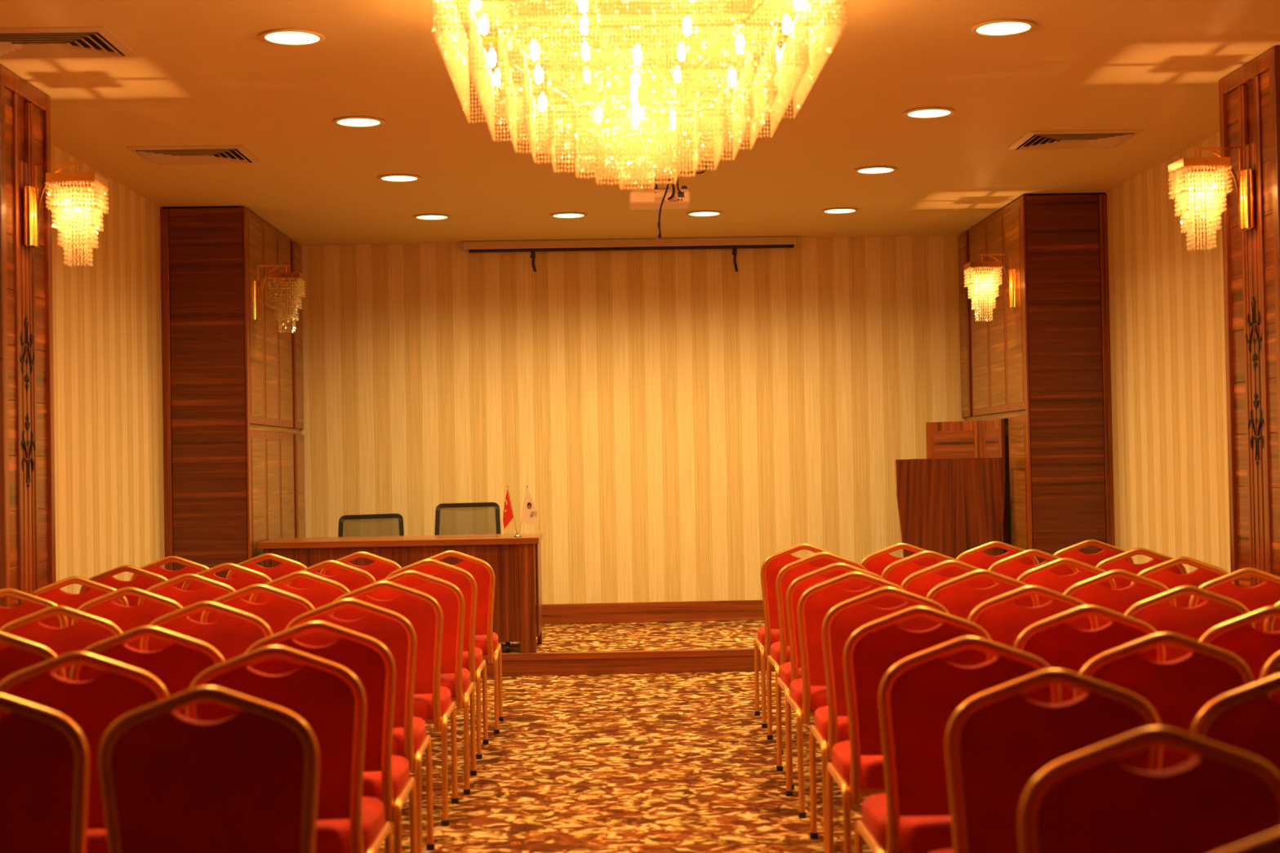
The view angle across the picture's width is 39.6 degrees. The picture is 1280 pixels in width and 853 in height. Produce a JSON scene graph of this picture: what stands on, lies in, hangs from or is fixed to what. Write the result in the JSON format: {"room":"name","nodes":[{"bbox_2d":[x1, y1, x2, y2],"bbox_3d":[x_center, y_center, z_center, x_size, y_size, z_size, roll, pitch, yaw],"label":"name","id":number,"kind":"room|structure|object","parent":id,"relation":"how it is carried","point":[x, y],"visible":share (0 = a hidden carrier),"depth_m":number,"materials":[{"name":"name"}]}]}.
{"room":"assembly chamber","nodes":[
{"label":"assembly chamber","id":0,"kind":"room"},
{"bbox_2d":[50,143,164,594],"bbox_3d":[-2.968,-0.001,5.207,0.100,3.050,16.530,-1,-1,-1],"label":"wall","id":1,"kind":"structure","parent":0,"point":[108,341],"depth_m":10.15,"materials":[{"name":"paper"}]},
{"bbox_2d":[364,671,886,852],"bbox_3d":[0.153,1.494,5.291,6.290,0.050,16.630,-1,-1,-1],"label":"floor","id":2,"kind":"structure","parent":0,"point":[674,762],"depth_m":7.74,"materials":[{"name":"carpet"}]},
{"bbox_2d":[0,63,56,607],"bbox_3d":[-2.786,0.042,7.595,0.359,3.049,0.668,-1,-1,-1],"label":"column","id":3,"kind":"structure","parent":2,"relation":"on","point":[27,443],"depth_m":7.57,"materials":[{"name":"wood"}]},
{"bbox_2d":[23,162,109,266],"bbox_3d":[-2.463,-0.910,7.626,0.320,0.444,0.215,-1,-1,-1],"label":"wall sconce","id":4,"kind":"object","parent":3,"relation":"attached to","point":[94,202],"visible":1,"depth_m":7.57,"materials":[{"name":"gold metal"}]},
{"bbox_2d":[50,181,103,231],"bbox_3d":[-2.412,-0.942,7.628,0.179,0.195,0.177,-1,-1,-1],"label":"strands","id":5,"kind":"object","parent":4,"relation":"hanging from","point":[60,198],"depth_m":7.56},
{"bbox_2d":[44,180,109,214],"bbox_3d":[-2.413,-0.981,7.628,0.217,0.117,0.215,-1,-1,-1],"label":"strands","id":6,"kind":"object","parent":4,"relation":"hanging from","point":[94,202],"depth_m":7.56},
{"bbox_2d":[57,186,98,248],"bbox_3d":[-2.411,-0.894,7.627,0.141,0.254,0.139,-1,-1,-1],"label":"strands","id":7,"kind":"object","parent":4,"relation":"hanging from","point":[91,215],"depth_m":7.57},
{"bbox_2d":[62,191,93,266],"bbox_3d":[-2.410,-0.845,7.626,0.105,0.312,0.103,-1,-1,-1],"label":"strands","id":8,"kind":"object","parent":4,"relation":"hanging from","point":[67,243],"depth_m":7.58},
{"bbox_2d":[0,631,66,682],"bbox_3d":[-1.845,1.038,5.231,0.462,0.932,0.481,-1,-1,-1],"label":"banquet chair","id":9,"kind":"object","parent":2,"relation":"on","point":[21,654],"visible":0.14,"depth_m":5.00,"materials":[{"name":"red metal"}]},
{"bbox_2d":[0,587,68,628],"bbox_3d":[-2.388,1.081,6.933,0.462,0.932,0.481,-1,-1,-2],"label":"banquet chair","id":10,"kind":"object","parent":2,"relation":"on","point":[33,603],"visible":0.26,"depth_m":6.71,"materials":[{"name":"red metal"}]},
{"bbox_2d":[0,693,89,852],"bbox_3d":[-1.344,1.002,3.830,0.462,0.932,0.481,-1,-1,-1],"label":"banquet chair","id":11,"kind":"object","parent":2,"relation":"on","point":[45,755],"visible":1,"depth_m":3.61,"materials":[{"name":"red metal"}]},
{"bbox_2d":[0,605,128,679],"bbox_3d":[-1.896,1.054,6.019,0.462,0.932,0.481,-1,-1,-1],"label":"banquet chair","id":12,"kind":"object","parent":2,"relation":"on","point":[91,629],"visible":0.18,"depth_m":5.79,"materials":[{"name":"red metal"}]},
{"bbox_2d":[23,576,128,626],"bbox_3d":[-2.347,1.093,7.605,0.462,0.932,0.481,-1,-1,-2],"label":"banquet chair","id":13,"kind":"object","parent":2,"relation":"on","point":[51,592],"visible":0.2,"depth_m":7.38,"materials":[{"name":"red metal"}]},
{"bbox_2d":[0,651,169,852],"bbox_3d":[-1.358,1.016,4.532,0.462,0.932,0.481,-1,-1,-1],"label":"banquet chair","id":14,"kind":"object","parent":2,"relation":"on","point":[94,705],"visible":0.35,"depth_m":4.30,"materials":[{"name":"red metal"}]},
{"bbox_2d":[79,564,168,606],"bbox_3d":[-2.364,1.109,8.409,0.462,0.932,0.481,-1,-1,-1],"label":"banquet chair","id":15,"kind":"object","parent":2,"relation":"on","point":[147,580],"visible":0.12,"depth_m":8.18,"materials":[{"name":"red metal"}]},
{"bbox_2d":[71,586,189,650],"bbox_3d":[-1.908,1.071,6.871,0.462,0.932,0.481,-1,-1,-1],"label":"banquet chair","id":16,"kind":"object","parent":2,"relation":"on","point":[126,618],"visible":0.16,"depth_m":6.64,"materials":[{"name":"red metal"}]},
{"bbox_2d":[69,625,225,717],"bbox_3d":[-1.380,1.029,5.206,0.462,0.932,0.481,-1,-1,-2],"label":"banquet chair","id":17,"kind":"object","parent":2,"relation":"on","point":[176,666],"visible":0.19,"depth_m":4.98,"materials":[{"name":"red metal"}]},
{"bbox_2d":[129,555,214,589],"bbox_3d":[-2.354,1.123,9.192,0.462,0.932,0.481,-1,-1,-1],"label":"banquet chair","id":18,"kind":"object","parent":2,"relation":"on","point":[193,567],"visible":0.13,"depth_m":8.96,"materials":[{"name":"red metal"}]},
{"bbox_2d":[137,573,241,622],"bbox_3d":[-1.886,1.085,7.667,0.462,0.932,0.481,-1,-1,-1],"label":"banquet chair","id":19,"kind":"object","parent":2,"relation":"on","point":[213,589],"visible":0.16,"depth_m":7.44,"materials":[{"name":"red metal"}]},
{"bbox_2d":[140,600,273,661],"bbox_3d":[-1.430,1.047,6.095,0.462,0.932,0.481,-1,-1,-1],"label":"banquet chair","id":20,"kind":"object","parent":2,"relation":"on","point":[232,636],"visible":0.23,"depth_m":5.87,"materials":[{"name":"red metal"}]},
{"bbox_2d":[97,685,319,852],"bbox_3d":[-0.869,0.993,3.799,0.462,0.932,0.481,-1,-1,-1],"label":"banquet chair","id":21,"kind":"object","parent":2,"relation":"on","point":[246,781],"visible":1,"depth_m":3.58,"materials":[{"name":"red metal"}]},
{"bbox_2d":[181,562,271,601],"bbox_3d":[-1.901,1.101,8.438,0.462,0.932,0.481,-1,-1,-1],"label":"banquet chair","id":22,"kind":"object","parent":2,"relation":"on","point":[249,577],"visible":0.12,"depth_m":8.21,"materials":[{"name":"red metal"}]},
{"bbox_2d":[160,206,305,578],"bbox_3d":[-2.791,0.135,12.410,0.542,3.048,2.128,-1,-1,-1],"label":"column","id":23,"kind":"structure","parent":2,"relation":"on","point":[233,383],"depth_m":11.37,"materials":[{"name":"brown"}]},
{"bbox_2d":[252,264,305,333],"bbox_3d":[-2.364,-0.835,11.628,0.320,0.444,0.215,-1,-1,-1],"label":"wall sconce","id":24,"kind":"object","parent":23,"relation":"attached to","point":[296,290],"visible":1,"depth_m":11.58,"materials":[{"name":"gold metal"}]},
{"bbox_2d":[270,277,302,309],"bbox_3d":[-2.313,-0.867,11.630,0.179,0.195,0.177,-1,-1,-1],"label":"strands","id":25,"kind":"object","parent":24,"relation":"hanging from","point":[295,290],"depth_m":11.56},
{"bbox_2d":[277,284,295,333],"bbox_3d":[-2.311,-0.770,11.628,0.105,0.312,0.103,-1,-1,-1],"label":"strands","id":26,"kind":"object","parent":24,"relation":"hanging from","point":[281,317],"depth_m":11.58},
{"bbox_2d":[274,281,298,320],"bbox_3d":[-2.312,-0.820,11.629,0.141,0.254,0.139,-1,-1,-1],"label":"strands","id":27,"kind":"object","parent":24,"relation":"hanging from","point":[293,288],"depth_m":11.56},
{"bbox_2d":[200,583,315,634],"bbox_3d":[-1.431,1.063,6.901,0.462,0.932,0.481,-1,-1,-1],"label":"banquet chair","id":28,"kind":"object","parent":2,"relation":"on","point":[277,613],"visible":0.21,"depth_m":6.67,"materials":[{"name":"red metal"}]},
{"bbox_2d":[226,553,306,580],"bbox_3d":[-1.892,1.117,9.298,0.462,0.932,0.481,-1,-1,-1],"label":"banquet chair","id":29,"kind":"object","parent":2,"relation":"on","point":[288,566],"visible":0.2,"depth_m":9.07,"materials":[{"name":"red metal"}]},
{"bbox_2d":[186,645,393,852],"bbox_3d":[-0.894,1.008,4.590,0.462,0.932,0.481,-1,-1,-1],"label":"banquet chair","id":30,"kind":"object","parent":2,"relation":"on","point":[331,699],"visible":0.61,"depth_m":4.37,"materials":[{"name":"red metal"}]},
{"bbox_2d":[248,571,350,608],"bbox_3d":[-1.422,1.077,7.683,0.462,0.932,0.481,-1,-1,-1],"label":"banquet chair","id":31,"kind":"object","parent":2,"relation":"on","point":[326,591],"visible":0.17,"depth_m":7.46,"materials":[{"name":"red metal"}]},
{"bbox_2d":[244,620,417,852],"bbox_3d":[-0.916,1.022,5.266,0.462,0.932,0.481,-1,-1,-1],"label":"banquet chair","id":32,"kind":"object","parent":2,"relation":"on","point":[386,779],"visible":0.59,"depth_m":5.05,"materials":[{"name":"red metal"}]},
{"bbox_2d":[285,560,376,591],"bbox_3d":[-1.440,1.094,8.511,0.462,0.932,0.481,-1,-1,-1],"label":"banquet chair","id":33,"kind":"object","parent":2,"relation":"on","point":[353,578],"visible":0.17,"depth_m":8.28,"materials":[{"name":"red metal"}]},
{"bbox_2d":[284,598,435,852],"bbox_3d":[-0.964,1.039,6.102,0.462,0.932,0.481,-1,-1,-2],"label":"banquet chair","id":34,"kind":"object","parent":2,"relation":"on","point":[391,628],"visible":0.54,"depth_m":5.89,"materials":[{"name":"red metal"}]},
{"bbox_2d":[320,551,401,582],"bbox_3d":[-1.421,1.108,9.301,0.462,0.932,0.481,-1,-1,-1],"label":"banquet chair","id":35,"kind":"object","parent":2,"relation":"on","point":[381,567],"visible":0.16,"depth_m":9.07,"materials":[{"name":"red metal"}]},
{"bbox_2d":[328,580,458,826],"bbox_3d":[-0.968,1.055,6.960,0.462,0.932,0.481,-1,-1,-1],"label":"banquet chair","id":36,"kind":"object","parent":2,"relation":"on","point":[432,704],"visible":0.44,"depth_m":6.75,"materials":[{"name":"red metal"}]},
{"bbox_2d":[366,570,476,795],"bbox_3d":[-0.950,1.067,7.595,0.462,0.932,0.481,-1,-1,-2],"label":"banquet chair","id":37,"kind":"object","parent":2,"relation":"on","point":[451,599],"visible":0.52,"depth_m":7.39,"materials":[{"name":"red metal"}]},
{"bbox_2d":[386,559,488,759],"bbox_3d":[-0.976,1.084,8.468,0.462,0.932,0.481,-1,-1,-1],"label":"banquet chair","id":38,"kind":"object","parent":2,"relation":"on","point":[472,656],"visible":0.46,"depth_m":8.26,"materials":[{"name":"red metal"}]},
{"bbox_2d":[414,550,503,733],"bbox_3d":[-0.959,1.099,9.232,0.462,0.932,0.481,-1,-1,-2],"label":"banquet chair","id":39,"kind":"object","parent":2,"relation":"on","point":[482,571],"visible":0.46,"depth_m":9.02,"materials":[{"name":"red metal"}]},
{"bbox_2d":[480,620,775,676],"bbox_3d":[0.004,1.537,12.463,5.005,0.144,2.082,-1,-1,-1],"label":"stage","id":40,"kind":"object","parent":2,"relation":"on","point":[726,646],"visible":0.2,"depth_m":11.54,"materials":[{"name":"carpet"}]},
{"bbox_2d":[337,513,404,547],"bbox_3d":[-1.931,1.068,12.634,0.640,0.876,0.558,-1,-1,-3],"label":"office chair","id":41,"kind":"object","parent":40,"relation":"on","point":[388,524],"visible":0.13,"depth_m":12.89,"materials":[{"name":"black plastic"}]},
{"bbox_2d":[257,533,542,653],"bbox_3d":[-1.556,1.110,11.775,1.808,0.745,0.673,-1,-1,-1],"label":"desk","id":42,"kind":"object","parent":40,"relation":"on","point":[517,597],"visible":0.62,"depth_m":11.47,"materials":[{"name":"brown wood"}]},
{"bbox_2d":[434,502,501,546],"bbox_3d":[-1.246,1.021,12.649,0.640,0.945,0.558,-1,-1,1],"label":"office chair","id":43,"kind":"object","parent":40,"relation":"on","point":[453,518],"visible":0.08,"depth_m":12.90,"materials":[{"name":"black plastic"}]},
{"bbox_2d":[894,457,1004,558],"bbox_3d":[2.083,0.819,12.071,0.732,1.205,0.380,-1,-1,-1],"label":"wooden lectern","id":44,"kind":"object","parent":40,"relation":"on","point":[952,507],"visible":0.43,"depth_m":11.88,"materials":[{"name":"brown wood"}]},
{"bbox_2d":[754,543,839,728],"bbox_3d":[0.839,1.067,9.273,0.462,0.932,0.481,-1,-1,-1],"label":"banquet chair","id":45,"kind":"object","parent":2,"relation":"on","point":[768,634],"visible":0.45,"depth_m":9.06,"materials":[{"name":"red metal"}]},
{"bbox_2d":[766,551,867,755],"bbox_3d":[0.849,1.051,8.451,0.462,0.932,0.481,-1,-1,-2],"label":"banquet chair","id":46,"kind":"object","parent":2,"relation":"on","point":[780,651],"visible":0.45,"depth_m":8.23,"materials":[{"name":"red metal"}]},
{"bbox_2d":[775,562,885,790],"bbox_3d":[0.826,1.034,7.579,0.462,0.932,0.481,-1,-1,-1],"label":"banquet chair","id":47,"kind":"object","parent":2,"relation":"on","point":[791,671],"visible":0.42,"depth_m":7.36,"materials":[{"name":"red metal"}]},
{"bbox_2d":[785,571,906,818],"bbox_3d":[0.820,1.023,6.996,0.462,0.932,0.481,-1,-1,-2],"label":"banquet chair","id":48,"kind":"object","parent":2,"relation":"on","point":[808,693],"visible":0.49,"depth_m":6.78,"materials":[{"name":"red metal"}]},
{"bbox_2d":[808,586,950,852],"bbox_3d":[0.837,1.008,6.184,0.462,0.932,0.481,-1,-1,-1],"label":"banquet chair","id":49,"kind":"object","parent":2,"relation":"on","point":[831,726],"visible":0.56,"depth_m":5.97,"materials":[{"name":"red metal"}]},
{"bbox_2d":[860,542,941,576],"bbox_3d":[1.323,1.056,9.156,0.462,0.932,0.481,-1,-1,-1],"label":"banquet chair","id":50,"kind":"object","parent":2,"relation":"on","point":[876,562],"visible":0.11,"depth_m":8.93,"materials":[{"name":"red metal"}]},
{"bbox_2d":[826,605,995,852],"bbox_3d":[0.815,0.993,5.391,0.462,0.932,0.481,-1,-1,-1],"label":"banquet chair","id":51,"kind":"object","parent":2,"relation":"on","point":[874,647],"visible":0.51,"depth_m":5.17,"materials":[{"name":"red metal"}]},
{"bbox_2d":[880,551,967,586],"bbox_3d":[1.329,1.041,8.392,0.462,0.932,0.481,-1,-1,-1],"label":"banquet chair","id":52,"kind":"object","parent":2,"relation":"on","point":[897,571],"visible":0.23,"depth_m":8.16,"materials":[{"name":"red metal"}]},
{"bbox_2d":[900,560,998,597],"bbox_3d":[1.301,1.027,7.632,0.462,0.932,0.481,-1,-1,-1],"label":"banquet chair","id":53,"kind":"object","parent":2,"relation":"on","point":[920,583],"visible":0.11,"depth_m":7.40,"materials":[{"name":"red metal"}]},
{"bbox_2d":[854,635,1061,852],"bbox_3d":[0.799,0.976,4.507,0.462,0.932,0.481,-1,-1,-1],"label":"banquet chair","id":54,"kind":"object","parent":2,"relation":"on","point":[918,696],"visible":0.62,"depth_m":4.29,"materials":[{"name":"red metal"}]},
{"bbox_2d":[925,568,1039,620],"bbox_3d":[1.307,1.014,6.992,0.462,0.932,0.481,-1,-1,-1],"label":"banquet chair","id":55,"kind":"object","parent":2,"relation":"on","point":[959,599],"visible":0.29,"depth_m":6.76,"materials":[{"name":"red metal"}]},
{"bbox_2d":[955,541,1039,569],"bbox_3d":[1.797,1.047,9.173,0.462,0.932,0.481,-1,-1,-1],"label":"banquet chair","id":56,"kind":"object","parent":2,"relation":"on","point":[975,557],"visible":0.17,"depth_m":8.95,"materials":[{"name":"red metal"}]},
{"bbox_2d":[925,193,1115,564],"bbox_3d":[2.549,0.039,12.520,0.950,3.048,2.128,-1,-1,-1],"label":"column","id":57,"kind":"structure","parent":2,"relation":"on","point":[1036,376],"depth_m":11.49,"materials":[{"name":"brown"}]},
{"bbox_2d":[963,253,1017,321],"bbox_3d":[2.318,-0.919,11.744,0.320,0.444,0.215,-1,-1,-1],"label":"wall sconce","id":58,"kind":"object","parent":57,"relation":"attached to","point":[973,280],"visible":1,"depth_m":11.69,"materials":[{"name":"gold metal"}]},
{"bbox_2d":[963,266,1002,287],"bbox_3d":[2.265,-0.987,11.745,0.217,0.117,0.215,-1,-1,-1],"label":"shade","id":59,"kind":"object","parent":58,"relation":"hanging from","point":[972,279],"depth_m":11.66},
{"bbox_2d":[967,266,999,298],"bbox_3d":[2.266,-0.948,11.744,0.179,0.195,0.177,-1,-1,-1],"label":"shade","id":60,"kind":"object","parent":58,"relation":"hanging from","point":[974,282],"depth_m":11.68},
{"bbox_2d":[973,274,993,321],"bbox_3d":[2.268,-0.852,11.742,0.105,0.312,0.103,-1,-1,-1],"label":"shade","id":61,"kind":"object","parent":58,"relation":"hanging from","point":[988,289],"depth_m":11.69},
{"bbox_2d":[971,270,995,310],"bbox_3d":[2.267,-0.901,11.743,0.141,0.254,0.139,-1,-1,-1],"label":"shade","id":62,"kind":"object","parent":58,"relation":"hanging from","point":[990,289],"depth_m":11.68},
{"bbox_2d":[967,585,1097,657],"bbox_3d":[1.307,0.998,6.131,0.462,0.932,0.481,-1,-1,-1],"label":"banquet chair","id":63,"kind":"object","parent":2,"relation":"on","point":[1003,620],"visible":0.17,"depth_m":5.90,"materials":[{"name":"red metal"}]},
{"bbox_2d":[987,549,1078,579],"bbox_3d":[1.799,1.032,8.357,0.462,0.932,0.481,-1,-1,-2],"label":"banquet chair","id":64,"kind":"object","parent":2,"relation":"on","point":[1011,566],"visible":0.12,"depth_m":8.13,"materials":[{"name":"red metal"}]},
{"bbox_2d":[928,668,1162,852],"bbox_3d":[0.847,0.962,3.829,0.462,0.932,0.481,-1,-1,-1],"label":"banquet chair","id":65,"kind":"object","parent":2,"relation":"on","point":[998,740],"visible":0.69,"depth_m":3.60,"materials":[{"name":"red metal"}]},
{"bbox_2d":[1016,557,1117,605],"bbox_3d":[1.775,1.018,7.639,0.462,0.932,0.481,-1,-1,-2],"label":"banquet chair","id":66,"kind":"object","parent":2,"relation":"on","point":[1041,575],"visible":0.12,"depth_m":7.41,"materials":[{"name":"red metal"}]},
{"bbox_2d":[1013,604,1165,703],"bbox_3d":[1.293,0.983,5.327,0.462,0.932,0.481,-1,-1,-1],"label":"banquet chair","id":67,"kind":"object","parent":2,"relation":"on","point":[1061,646],"visible":0.26,"depth_m":5.10,"materials":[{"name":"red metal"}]},
{"bbox_2d":[1053,539,1134,570],"bbox_3d":[2.272,1.038,9.157,0.462,0.932,0.481,-1,-1,-1],"label":"banquet chair","id":68,"kind":"object","parent":2,"relation":"on","point":[1072,552],"visible":0.18,"depth_m":8.93,"materials":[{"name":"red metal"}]},
{"bbox_2d":[1062,569,1176,628],"bbox_3d":[1.784,1.003,6.843,0.462,0.932,0.481,-1,-1,-1],"label":"banquet chair","id":69,"kind":"object","parent":2,"relation":"on","point":[1089,591],"visible":0.2,"depth_m":6.61,"materials":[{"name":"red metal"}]},
{"bbox_2d":[1095,547,1186,589],"bbox_3d":[2.278,1.022,8.305,0.462,0.932,0.481,-1,-1,-1],"label":"banquet chair","id":70,"kind":"object","parent":2,"relation":"on","point":[1117,562],"visible":0.16,"depth_m":8.08,"materials":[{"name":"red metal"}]},
{"bbox_2d":[1017,726,1279,852],"bbox_3d":[0.824,0.948,3.044,0.462,0.932,0.481,-1,-1,-2],"label":"banquet chair","id":71,"kind":"object","parent":2,"relation":"on","point":[1224,797],"visible":0.99,"depth_m":2.82,"materials":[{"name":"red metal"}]},
{"bbox_2d":[1073,631,1254,770],"bbox_3d":[1.271,0.968,4.517,0.462,0.932,0.481,-1,-1,-2],"label":"banquet chair","id":72,"kind":"object","parent":2,"relation":"on","point":[1178,690],"visible":0.23,"depth_m":4.29,"materials":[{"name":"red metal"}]},
{"bbox_2d":[1130,556,1235,608],"bbox_3d":[2.253,1.008,7.587,0.462,0.932,0.481,-1,-1,-1],"label":"banquet chair","id":73,"kind":"object","parent":2,"relation":"on","point":[1205,572],"visible":0.1,"depth_m":7.36,"materials":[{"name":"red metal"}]},
{"bbox_2d":[1124,585,1254,662],"bbox_3d":[1.783,0.987,5.999,0.462,0.932,0.481,-1,-1,-1],"label":"banquet chair","id":74,"kind":"object","parent":2,"relation":"on","point":[1193,622],"visible":0.17,"depth_m":5.77,"materials":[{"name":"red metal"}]},
{"bbox_2d":[1188,567,1279,631],"bbox_3d":[2.258,0.994,6.807,0.462,0.932,0.481,-1,-1,-2],"label":"banquet chair","id":75,"kind":"object","parent":2,"relation":"on","point":[1267,593],"visible":0.16,"depth_m":6.58,"materials":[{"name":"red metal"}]},
{"bbox_2d":[1189,673,1279,773],"bbox_3d":[1.319,0.952,3.754,0.462,0.932,0.481,-1,-1,-1],"label":"banquet chair","id":76,"kind":"object","parent":2,"relation":"on","point":[1245,719],"visible":0.49,"depth_m":3.52,"materials":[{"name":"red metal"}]},
{"bbox_2d":[1198,605,1279,682],"bbox_3d":[1.773,0.971,5.180,0.462,0.932,0.481,-1,-1,-1],"label":"banquet chair","id":77,"kind":"object","parent":2,"relation":"on","point":[1236,636],"visible":0.18,"depth_m":4.95,"materials":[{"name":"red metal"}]},
{"bbox_2d":[1218,45,1279,587],"bbox_3d":[2.890,-0.059,7.712,0.461,3.049,0.668,-1,-1,-1],"label":"column","id":78,"kind":"structure","parent":2,"relation":"on","point":[1249,96],"depth_m":7.71,"materials":[{"name":"wood"}]},
{"bbox_2d":[1167,146,1254,250],"bbox_3d":[2.483,-0.991,7.717,0.320,0.444,0.215,-1,-1,-1],"label":"wall sconce","id":79,"kind":"object","parent":78,"relation":"attached to","point":[1214,187],"visible":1,"depth_m":7.67,"materials":[{"name":"gold metal"}]},
{"bbox_2d":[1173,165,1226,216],"bbox_3d":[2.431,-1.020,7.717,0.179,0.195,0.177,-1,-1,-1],"label":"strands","id":80,"kind":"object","parent":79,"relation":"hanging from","point":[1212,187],"depth_m":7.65},
{"bbox_2d":[1167,164,1233,199],"bbox_3d":[2.430,-1.059,7.718,0.217,0.117,0.215,-1,-1,-1],"label":"strands","id":81,"kind":"object","parent":79,"relation":"hanging from","point":[1214,185],"depth_m":7.65},
{"bbox_2d":[1185,177,1216,250],"bbox_3d":[2.432,-0.924,7.715,0.105,0.312,0.103,-1,-1,-1],"label":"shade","id":82,"kind":"object","parent":79,"relation":"hanging from","point":[1211,217],"depth_m":7.67,"materials":[{"name":"glass"}]},
{"bbox_2d":[1180,170,1222,233],"bbox_3d":[2.431,-0.973,7.716,0.141,0.254,0.139,-1,-1,-1],"label":"strands","id":83,"kind":"object","parent":79,"relation":"hanging from","point":[1213,200],"depth_m":7.66},
{"bbox_2d":[299,235,964,604],"bbox_3d":[-0.042,0.106,13.582,6.290,3.050,0.100,-1,-1,-1],"label":"wall","id":84,"kind":"structure","parent":0,"point":[673,423],"depth_m":13.54,"materials":[{"name":"paper"}]},
{"bbox_2d":[535,600,764,624],"bbox_3d":[-0.019,1.412,13.497,5.005,0.151,0.020,-1,-1,-1],"label":"baseboard","id":85,"kind":"structure","parent":84,"relation":"attached to","point":[743,610],"depth_m":13.49,"materials":[{"name":"brown wood"}]},
{"bbox_2d":[0,0,1279,245],"bbox_3d":[0.097,-1.605,5.350,6.290,0.050,16.630,-1,-1,-1],"label":"ceiling","id":86,"kind":"structure","parent":0,"point":[202,72],"depth_m":8.65,"materials":[{"name":"brown paint"}]},
{"bbox_2d":[0,26,137,58],"bbox_3d":[-2.330,-1.496,6.955,0.600,0.020,0.470,-1,-1,-1],"label":"ceiling vent","id":87,"kind":"object","parent":86,"relation":"in","point":[77,41],"visible":1,"depth_m":6.94,"materials":[{"name":"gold metal"}]},
{"bbox_2d":[125,144,260,164],"bbox_3d":[-2.376,-1.447,9.494,0.600,0.020,0.500,-1,-1,-1],"label":"ceiling vent","id":88,"kind":"object","parent":86,"relation":"in","point":[184,154],"visible":1,"depth_m":9.44,"materials":[{"name":"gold metal"}]},
{"bbox_2d":[259,29,324,45],"bbox_3d":[-1.356,-1.518,6.935,0.252,0.011,0.252,-1,-1,-1],"label":"recessed light","id":89,"kind":"object","parent":86,"relation":"in","point":[278,37],"visible":1,"depth_m":6.93,"materials":[{"name":"beige"}]},
{"bbox_2d":[460,235,805,271],"bbox_3d":[-0.047,-1.288,13.479,2.617,0.264,0.090,-1,-1,-1],"label":"projection screen","id":90,"kind":"object","parent":86,"relation":"attached to","point":[741,242],"visible":1,"depth_m":13.44,"materials":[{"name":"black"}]},
{"bbox_2d":[430,0,847,190],"bbox_3d":[-0.016,-1.189,6.075,1.298,0.748,1.508,-1,-1,-1],"label":"crystal chandelier","id":91,"kind":"object","parent":86,"relation":"hanging from","point":[636,135],"visible":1,"depth_m":5.73,"materials":[{"name":"gold metal"}]},
{"bbox_2d":[618,121,655,190],"bbox_3d":[-0.011,-0.925,6.070,0.120,0.220,0.139,-1,-1,-1],"label":"strands","id":92,"kind":"object","parent":91,"relation":"hanging from","point":[652,173],"depth_m":6.01},
{"bbox_2d":[595,105,679,185],"bbox_3d":[-0.012,-0.957,6.071,0.282,0.220,0.328,-1,-1,-1],"label":"tier","id":93,"kind":"object","parent":91,"relation":"hanging from","point":[624,160],"depth_m":6.00,"materials":[{"name":"glass"}]},
{"bbox_2d":[546,70,728,173],"bbox_3d":[-0.013,-1.033,6.072,0.588,0.220,0.686,-1,-1,-1],"label":"tier","id":94,"kind":"object","parent":91,"relation":"hanging from","point":[637,133],"depth_m":5.83,"materials":[{"name":"glass"}]},
{"bbox_2d":[573,88,702,178],"bbox_3d":[-0.012,-0.995,6.072,0.424,0.220,0.494,-1,-1,-1],"label":"tier","id":95,"kind":"object","parent":91,"relation":"hanging from","point":[632,152],"depth_m":5.91,"materials":[{"name":"glass"}]},
{"bbox_2d":[466,0,809,142],"bbox_3d":[-0.016,-1.197,6.075,1.052,0.220,1.229,-1,-1,-1],"label":"tier","id":96,"kind":"object","parent":91,"relation":"hanging from","point":[788,67],"depth_m":5.57,"materials":[{"name":"glass"}]},
{"bbox_2d":[497,25,778,153],"bbox_3d":[-0.015,-1.135,6.074,0.878,0.220,1.026,-1,-1,-1],"label":"tier","id":97,"kind":"object","parent":91,"relation":"hanging from","point":[759,91],"depth_m":5.65,"materials":[{"name":"glass"}]},
{"bbox_2d":[522,48,754,163],"bbox_3d":[-0.014,-1.082,6.073,0.736,0.220,0.860,-1,-1,-1],"label":"tier","id":98,"kind":"object","parent":91,"relation":"hanging from","point":[611,117],"depth_m":5.74,"materials":[{"name":"glass"}]},
{"bbox_2d":[430,0,847,123],"bbox_3d":[-0.018,-1.338,6.078,1.254,0.313,1.466,-1,-1,-1],"label":"tier","id":99,"kind":"object","parent":91,"relation":"hanging from","point":[820,24],"depth_m":5.56,"materials":[{"name":"glass"}]},
{"bbox_2d":[629,100,689,209],"bbox_3d":[0.087,-1.277,8.297,0.280,0.491,0.265,-1,-1,-1],"label":"ceiling projector","id":100,"kind":"object","parent":86,"relation":"hanging from","point":[639,199],"visible":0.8,"depth_m":8.23,"materials":[{"name":"beige plastic"}]},
{"bbox_2d":[970,19,1035,36],"bbox_3d":[1.429,-1.567,6.992,0.252,0.011,0.252,-1,-1,-1],"label":"recessed light","id":101,"kind":"object","parent":86,"relation":"in","point":[1002,28],"visible":1,"depth_m":6.99,"materials":[{"name":"beige"}]},
{"bbox_2d":[1007,128,1144,150],"bbox_3d":[2.323,-1.532,9.521,0.600,0.020,0.520,-1,-1,-1],"label":"ceiling vent","id":102,"kind":"object","parent":86,"relation":"in","point":[1060,139],"visible":1,"depth_m":9.47,"materials":[{"name":"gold metal"}]},
{"bbox_2d":[1105,132,1231,573],"bbox_3d":[3.220,-0.112,5.334,0.100,3.050,16.530,-1,-1,-1],"label":"wall","id":103,"kind":"structure","parent":0,"point":[1166,305],"depth_m":10.35,"materials":[{"name":"paper"}]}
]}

